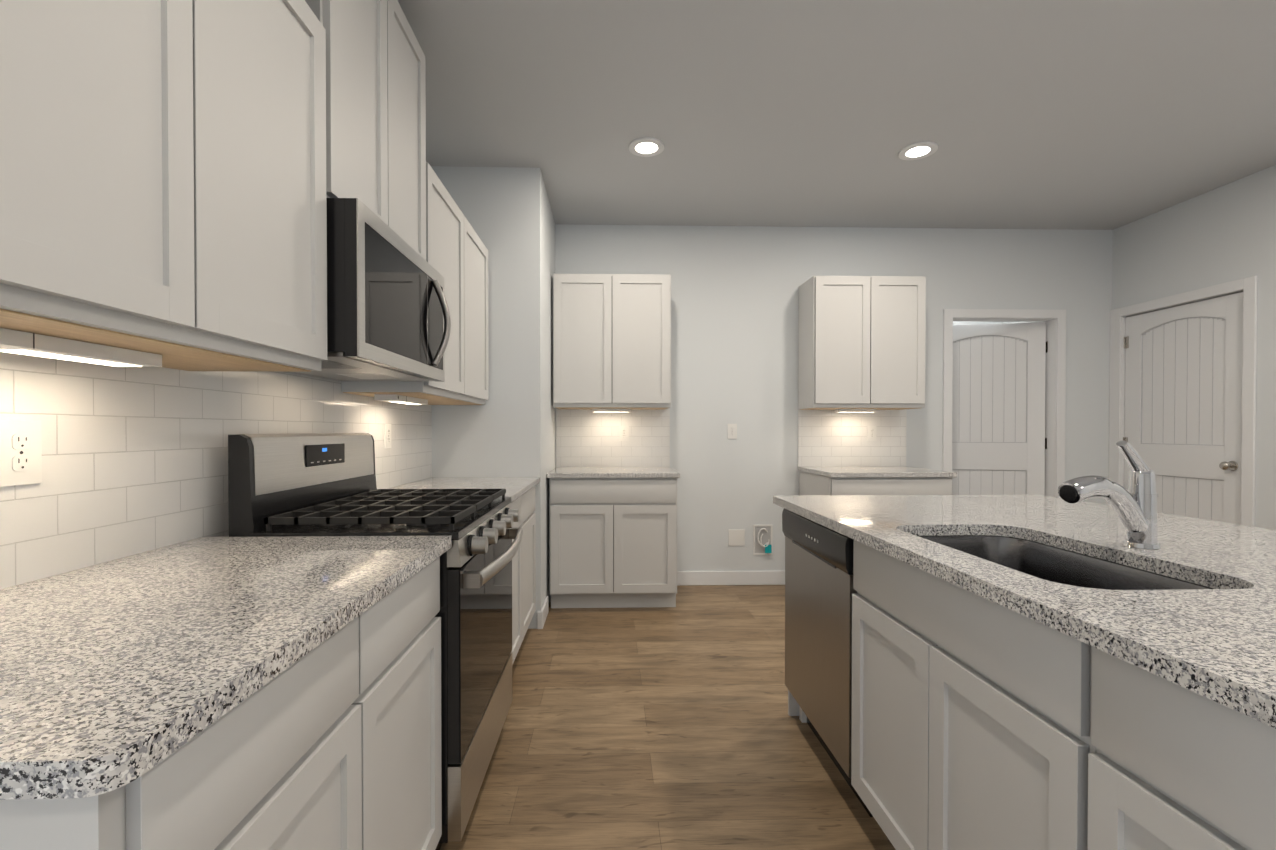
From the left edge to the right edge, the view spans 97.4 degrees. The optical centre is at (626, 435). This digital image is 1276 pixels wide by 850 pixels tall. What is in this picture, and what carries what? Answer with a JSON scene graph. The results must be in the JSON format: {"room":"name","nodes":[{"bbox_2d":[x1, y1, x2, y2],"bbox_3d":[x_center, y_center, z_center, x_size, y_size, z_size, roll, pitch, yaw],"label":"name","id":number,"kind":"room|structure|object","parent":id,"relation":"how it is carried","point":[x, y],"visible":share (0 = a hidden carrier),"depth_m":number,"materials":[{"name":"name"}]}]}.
{"room":"kitchen","nodes":[
{"label":"kitchen","id":0,"kind":"room"},
{"bbox_2d":[440,585,895,849],"bbox_3d":[1.391,1.205,1.240,5.240,0.050,8.870,0,1,-2],"label":"floor","id":1,"kind":"structure","parent":0,"point":[677,727],"depth_m":2.12,"materials":[{"name":"brown wood"}]},
{"bbox_2d":[0,557,441,849],"bbox_3d":[-0.782,0.742,0.991,0.618,0.880,0.970,0,1,-2],"label":"base cabinet","id":2,"kind":"object","parent":1,"relation":"on","point":[333,742],"visible":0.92,"depth_m":0.85,"materials":[{"name":"white paint"}]},
{"bbox_2d":[0,536,451,799],"bbox_3d":[-0.770,0.284,0.969,0.646,0.032,1.012,0,1,-2],"label":"countertop","id":3,"kind":"structure","parent":2,"relation":"on","point":[118,673],"depth_m":0.75,"materials":[{"name":"stone"}]},
{"bbox_2d":[228,433,522,849],"bbox_3d":[-0.716,0.582,1.881,0.684,1.182,0.794,0,1,-2],"label":"range","id":4,"kind":"object","parent":1,"relation":"on","point":[306,484],"visible":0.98,"depth_m":1.63,"materials":[{"name":"silver metal"}]},
{"bbox_2d":[431,166,555,628],"bbox_3d":[-0.854,-0.225,3.810,0.655,2.760,0.920,0,1,-2],"label":"wall bump-out","id":5,"kind":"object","parent":1,"relation":"on","point":[508,429],"visible":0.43,"depth_m":3.35,"materials":[{"name":"white paint"}]},
{"bbox_2d":[537,596,548,628],"bbox_3d":[-0.521,1.104,3.515,0.034,0.108,0.314,0,1,-2],"label":"baseboard","id":6,"kind":"structure","parent":5,"relation":"attached to","point":[542,614],"depth_m":3.40,"materials":[{"name":"white paint"}]},
{"bbox_2d":[511,486,535,664],"bbox_3d":[-0.833,0.725,2.820,0.618,0.880,1.071,0,1,-2],"label":"base cabinet","id":7,"kind":"object","parent":1,"relation":"on","point":[523,584],"visible":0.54,"depth_m":2.90,"materials":[{"name":"white paint"}]},
{"bbox_2d":[388,477,539,502],"bbox_3d":[-0.822,0.267,2.815,0.646,0.032,1.076,0,1,-2],"label":"countertop","id":8,"kind":"structure","parent":7,"relation":"on","point":[516,487],"depth_m":2.94,"materials":[{"name":"stone"}]},
{"bbox_2d":[550,478,676,607],"bbox_3d":[-0.091,0.713,3.980,0.840,0.880,0.618,0,1,-2],"label":"base cabinet","id":9,"kind":"object","parent":1,"relation":"on","point":[613,542],"visible":1,"depth_m":3.68,"materials":[{"name":"white paint"}]},
{"bbox_2d":[547,467,679,477],"bbox_3d":[-0.090,0.255,3.969,0.870,0.032,0.636,0,1,-2],"label":"countertop","id":10,"kind":"structure","parent":9,"relation":"on","point":[613,472],"depth_m":3.71,"materials":[{"name":"stone"}]},
{"bbox_2d":[788,690,799,715],"bbox_3d":[1.104,0.738,1.484,0.800,0.880,1.762,0,1,-2],"label":"panel","id":11,"kind":"object","parent":1,"relation":"on","point":[793,707],"visible":0.08,"depth_m":2.34,"materials":[{"name":"white paint"}]},
{"bbox_2d":[782,508,872,816],"bbox_3d":[0.971,0.734,2.025,0.633,0.876,0.628,0,1,-2],"label":"dishwasher","id":12,"kind":"object","parent":1,"relation":"on","point":[819,590],"visible":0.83,"depth_m":1.93,"materials":[{"name":"silver metal"}]},
{"bbox_2d":[799,471,951,494],"bbox_3d":[1.759,0.713,4.031,0.830,0.880,0.618,0,1,-2],"label":"base cabinet","id":13,"kind":"object","parent":1,"relation":"on","point":[812,484],"visible":0.1,"depth_m":3.73,"materials":[{"name":"white paint"}]},
{"bbox_2d":[798,466,956,476],"bbox_3d":[1.759,0.255,4.020,0.850,0.032,0.636,0,1,-2],"label":"countertop","id":14,"kind":"structure","parent":13,"relation":"on","point":[866,471],"depth_m":3.79,"materials":[{"name":"stone"}]},
{"bbox_2d":[851,540,1096,849],"bbox_3d":[0.999,0.739,1.288,0.620,0.880,0.833,0,1,-2],"label":"base cabinet","id":15,"kind":"object","parent":1,"relation":"on","point":[971,720],"visible":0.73,"depth_m":1.17,"materials":[{"name":"white paint"}]},
{"bbox_2d":[773,495,1275,728],"bbox_3d":[1.233,0.280,1.442,1.164,0.032,1.940,0,1,-2],"label":"countertop","id":16,"kind":"structure","parent":15,"relation":"on","point":[1217,643],"depth_m":1.10,"materials":[{"name":"stone"}]},
{"bbox_2d":[918,535,1213,589],"bbox_3d":[0.958,0.396,1.318,0.400,0.195,0.698,0,1,-2],"label":"undermount sink","id":17,"kind":"object","parent":16,"relation":"in","point":[1049,562],"visible":0.08,"depth_m":1.47,"materials":[{"name":"metal"}]},
{"bbox_2d":[1058,441,1160,548],"bbox_3d":[1.134,0.138,1.310,0.275,0.253,0.068,0,1,-17],"label":"faucet","id":18,"kind":"object","parent":16,"relation":"on","point":[1134,506],"visible":1,"depth_m":1.31,"materials":[{"name":"silver metal"}]},
{"bbox_2d":[1088,647,1275,849],"bbox_3d":[1.015,0.745,0.735,0.620,0.880,0.270,0,1,-2],"label":"base cabinet","id":19,"kind":"object","parent":1,"relation":"on","point":[1172,766],"visible":0.79,"depth_m":0.73,"materials":[{"name":"white paint"}]},
{"bbox_2d":[555,224,1112,570],"bbox_3d":[1.363,-0.231,4.392,5.120,2.760,0.120,0,1,-2],"label":"wall","id":20,"kind":"structure","parent":0,"point":[734,320],"depth_m":4.33,"materials":[{"name":"white paint"}]},
{"bbox_2d":[553,274,670,409],"bbox_3d":[-0.104,-0.671,4.107,0.835,0.942,0.340,0,1,-2],"label":"upper cabinet","id":21,"kind":"object","parent":20,"relation":"attached to","point":[611,341],"visible":1,"depth_m":3.94,"materials":[{"name":"white paint"}]},
{"bbox_2d":[592,409,629,411],"bbox_3d":[-0.110,-0.187,4.131,0.280,0.024,0.080,0,1,-2],"label":"under-cabinet light","id":22,"kind":"object","parent":21,"relation":"attached to","point":[610,410],"visible":1,"depth_m":4.09,"materials":[{"name":"white plastic"}]},
{"bbox_2d":[556,408,669,466],"bbox_3d":[-0.099,-0.006,4.289,0.866,0.488,0.008,0,1,-2],"label":"tile backsplash","id":23,"kind":"structure","parent":20,"relation":"attached to","point":[587,438],"depth_m":4.28,"materials":[{"name":"white tile"}]},
{"bbox_2d":[619,426,628,440],"bbox_3d":[-0.016,-0.018,4.282,0.072,0.116,0.007,0,1,-2],"label":"electrical outlet","id":24,"kind":"object","parent":23,"relation":"attached to","point":[623,433],"visible":1,"depth_m":4.28,"materials":[{"name":"white plastic"}]},
{"bbox_2d":[677,571,784,585],"bbox_3d":[2.072,1.095,4.357,3.465,0.108,0.014,0,1,-2],"label":"baseboard","id":25,"kind":"structure","parent":20,"relation":"attached to","point":[685,578],"depth_m":4.32,"materials":[{"name":"white paint"}]},
{"bbox_2d":[728,424,736,438],"bbox_3d":[0.816,-0.035,4.314,0.072,0.116,0.007,0,1,-2],"label":"light switch","id":26,"kind":"object","parent":20,"relation":"attached to","point":[732,431],"visible":1,"depth_m":4.31,"materials":[{"name":"white plastic"}]},
{"bbox_2d":[728,529,744,545],"bbox_3d":[0.851,0.784,4.324,0.125,0.125,0.005,0,1,-2],"label":"electrical outlet","id":27,"kind":"object","parent":20,"relation":"attached to","point":[736,537],"visible":1,"depth_m":4.32,"materials":[{"name":"white plastic"}]},
{"bbox_2d":[753,525,772,554],"bbox_3d":[1.056,0.802,4.315,0.150,0.235,0.035,0,1,-2],"label":"outlet box","id":28,"kind":"object","parent":20,"relation":"attached to","point":[762,539],"visible":1,"depth_m":4.33,"materials":[{"name":"white plastic"}]},
{"bbox_2d":[798,409,906,466],"bbox_3d":[1.750,-0.006,4.340,0.846,0.488,0.008,0,1,-2],"label":"tile backsplash","id":29,"kind":"structure","parent":20,"relation":"attached to","point":[829,438],"depth_m":4.34,"materials":[{"name":"white tile"}]},
{"bbox_2d":[867,426,875,440],"bbox_3d":[1.899,-0.020,4.335,0.072,0.116,0.007,0,1,-2],"label":"electrical outlet","id":30,"kind":"object","parent":29,"relation":"attached to","point":[871,433],"visible":1,"depth_m":4.33,"materials":[{"name":"white plastic"}]},
{"bbox_2d":[798,276,925,409],"bbox_3d":[1.735,-0.672,4.157,0.810,0.942,0.340,0,1,-2],"label":"upper cabinet","id":31,"kind":"object","parent":20,"relation":"attached to","point":[861,342],"visible":0.98,"depth_m":4.00,"materials":[{"name":"white paint"}]},
{"bbox_2d":[835,409,875,411],"bbox_3d":[1.709,-0.188,4.182,0.280,0.024,0.080,0,1,-2],"label":"under-cabinet light","id":32,"kind":"object","parent":31,"relation":"attached to","point":[855,410],"visible":0.98,"depth_m":4.14,"materials":[{"name":"white plastic"}]},
{"bbox_2d":[952,322,1045,494],"bbox_3d":[2.942,0.113,4.580,0.808,2.045,0.233,0,1,-2],"label":"hall door","id":33,"kind":"structure","parent":20,"relation":"in","point":[998,409],"depth_m":4.55,"materials":[{"name":"white paint"}]},
{"bbox_2d":[942,309,1065,497],"bbox_3d":[2.943,0.083,4.431,0.964,2.132,0.136,0,1,-2],"label":"door frame","id":34,"kind":"structure","parent":20,"relation":"attached to","point":[1055,383],"depth_m":4.37,"materials":[{"name":"white paint"}]},
{"bbox_2d":[398,0,1275,229],"bbox_3d":[1.391,-1.605,1.213,5.240,0.050,8.870,0,1,-2],"label":"ceiling","id":35,"kind":"structure","parent":0,"point":[1076,114],"depth_m":2.71,"materials":[{"name":"white paint"}]},
{"bbox_2d":[629,137,663,156],"bbox_3d":[0.112,-1.593,3.096,0.196,0.010,0.196,0,1,-2],"label":"recessed light","id":36,"kind":"object","parent":35,"relation":"in","point":[646,147],"visible":1,"depth_m":3.09,"materials":[{"name":"white paint"}]},
{"bbox_2d":[898,141,937,159],"bbox_3d":[1.633,-1.593,3.138,0.196,0.010,0.196,0,1,-2],"label":"recessed light","id":37,"kind":"object","parent":35,"relation":"in","point":[918,150],"visible":1,"depth_m":3.13,"materials":[{"name":"white paint"}]},
{"bbox_2d":[953,321,1001,324],"bbox_3d":[2.929,-0.243,5.656,1.920,2.760,0.100,0,1,-2],"label":"wall","id":38,"kind":"structure","parent":0,"point":[964,322],"depth_m":5.61,"materials":[{"name":"white paint"}]},
{"bbox_2d":[1112,165,1275,529],"bbox_3d":[3.968,-0.194,0.633,0.120,2.760,7.540,0,1,-2],"label":"wall","id":39,"kind":"structure","parent":0,"point":[1223,234],"depth_m":3.57,"materials":[{"name":"white paint"}]},
{"bbox_2d":[1123,292,1242,524],"bbox_3d":[3.822,0.119,3.899,0.106,2.045,0.832,0,1,-2],"label":"closet door","id":40,"kind":"structure","parent":39,"relation":"in","point":[1183,399],"depth_m":3.83,"materials":[{"name":"white paint"}]},
{"bbox_2d":[1109,276,1257,526],"bbox_3d":[3.860,0.088,3.907,0.116,2.132,0.991,0,1,-2],"label":"door frame","id":41,"kind":"structure","parent":39,"relation":"attached to","point":[1248,287],"depth_m":3.58,"materials":[{"name":"white paint"}]},
{"bbox_3d":[-1.151,-0.193,0.551,0.120,2.760,7.660,0,1,-2],"label":"wall","id":42,"kind":"structure","parent":0,"visible":0},
{"bbox_2d":[0,0,326,371],"bbox_3d":[-0.923,-0.601,0.974,0.340,0.883,0.930,0,1,-2],"label":"upper cabinet","id":43,"kind":"object","parent":42,"relation":"attached to","point":[163,178],"visible":1,"depth_m":0.93,"materials":[{"name":"white paint"}]},
{"bbox_2d":[0,328,161,366],"bbox_3d":[-0.956,-0.146,0.927,0.092,0.024,0.360,0,1,-2],"label":"under-cabinet light","id":44,"kind":"object","parent":43,"relation":"attached to","point":[24,343],"visible":1,"depth_m":0.94,"materials":[{"name":"white plastic"}]},
{"bbox_2d":[0,352,431,589],"bbox_3d":[-1.123,0.036,1.884,0.008,0.526,2.920,0,1,-2],"label":"tile backsplash","id":45,"kind":"structure","parent":42,"relation":"attached to","point":[134,460],"depth_m":1.28,"materials":[{"name":"white tile"}]},
{"bbox_2d":[0,420,41,486],"bbox_3d":[-1.091,0.030,1.010,0.007,0.116,0.072,0,1,-2],"label":"electrical outlet","id":46,"kind":"object","parent":45,"relation":"attached to","point":[20,454],"visible":1,"depth_m":1.01,"materials":[{"name":"white plastic"}]},
{"bbox_2d":[384,424,390,447],"bbox_3d":[-1.137,0.001,2.679,0.007,0.116,0.072,0,1,-2],"label":"electrical outlet","id":47,"kind":"object","parent":45,"relation":"attached to","point":[387,435],"visible":1,"depth_m":2.67,"materials":[{"name":"white plastic"}]},
{"bbox_2d":[320,0,425,259],"bbox_3d":[-0.947,-1.059,1.824,0.340,0.873,0.770,0,1,-2],"label":"upper cabinet","id":48,"kind":"object","parent":42,"relation":"attached to","point":[375,115],"visible":0.29,"depth_m":1.77,"materials":[{"name":"white paint"}]},
{"bbox_2d":[305,0,319,20],"bbox_3d":[-0.946,-1.271,1.435,0.317,0.438,0.002,0,1,-2],"label":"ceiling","id":49,"kind":"structure","parent":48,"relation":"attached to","point":[314,5],"depth_m":1.44,"materials":[{"name":"grey paint"}]},
{"bbox_2d":[297,198,450,381],"bbox_3d":[-0.883,-0.416,1.832,0.464,0.411,0.758,0,1,-2],"label":"over-the-range microwave","id":50,"kind":"object","parent":48,"relation":"attached to","point":[388,316],"visible":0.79,"depth_m":1.63,"materials":[{"name":"silver metal"}]},
{"bbox_2d":[341,162,488,404],"bbox_3d":[-0.973,-0.641,2.777,0.340,0.928,1.119,0,1,-2],"label":"upper cabinet","id":51,"kind":"object","parent":42,"relation":"attached to","point":[456,254],"visible":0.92,"depth_m":2.69,"materials":[{"name":"white paint"}]},
{"bbox_2d":[374,394,427,404],"bbox_3d":[-1.000,-0.161,2.516,0.092,0.024,0.400,0,1,-2],"label":"under-cabinet light","id":52,"kind":"object","parent":51,"relation":"attached to","point":[396,398],"visible":1,"depth_m":2.41,"materials":[{"name":"white plastic"}]}
]}

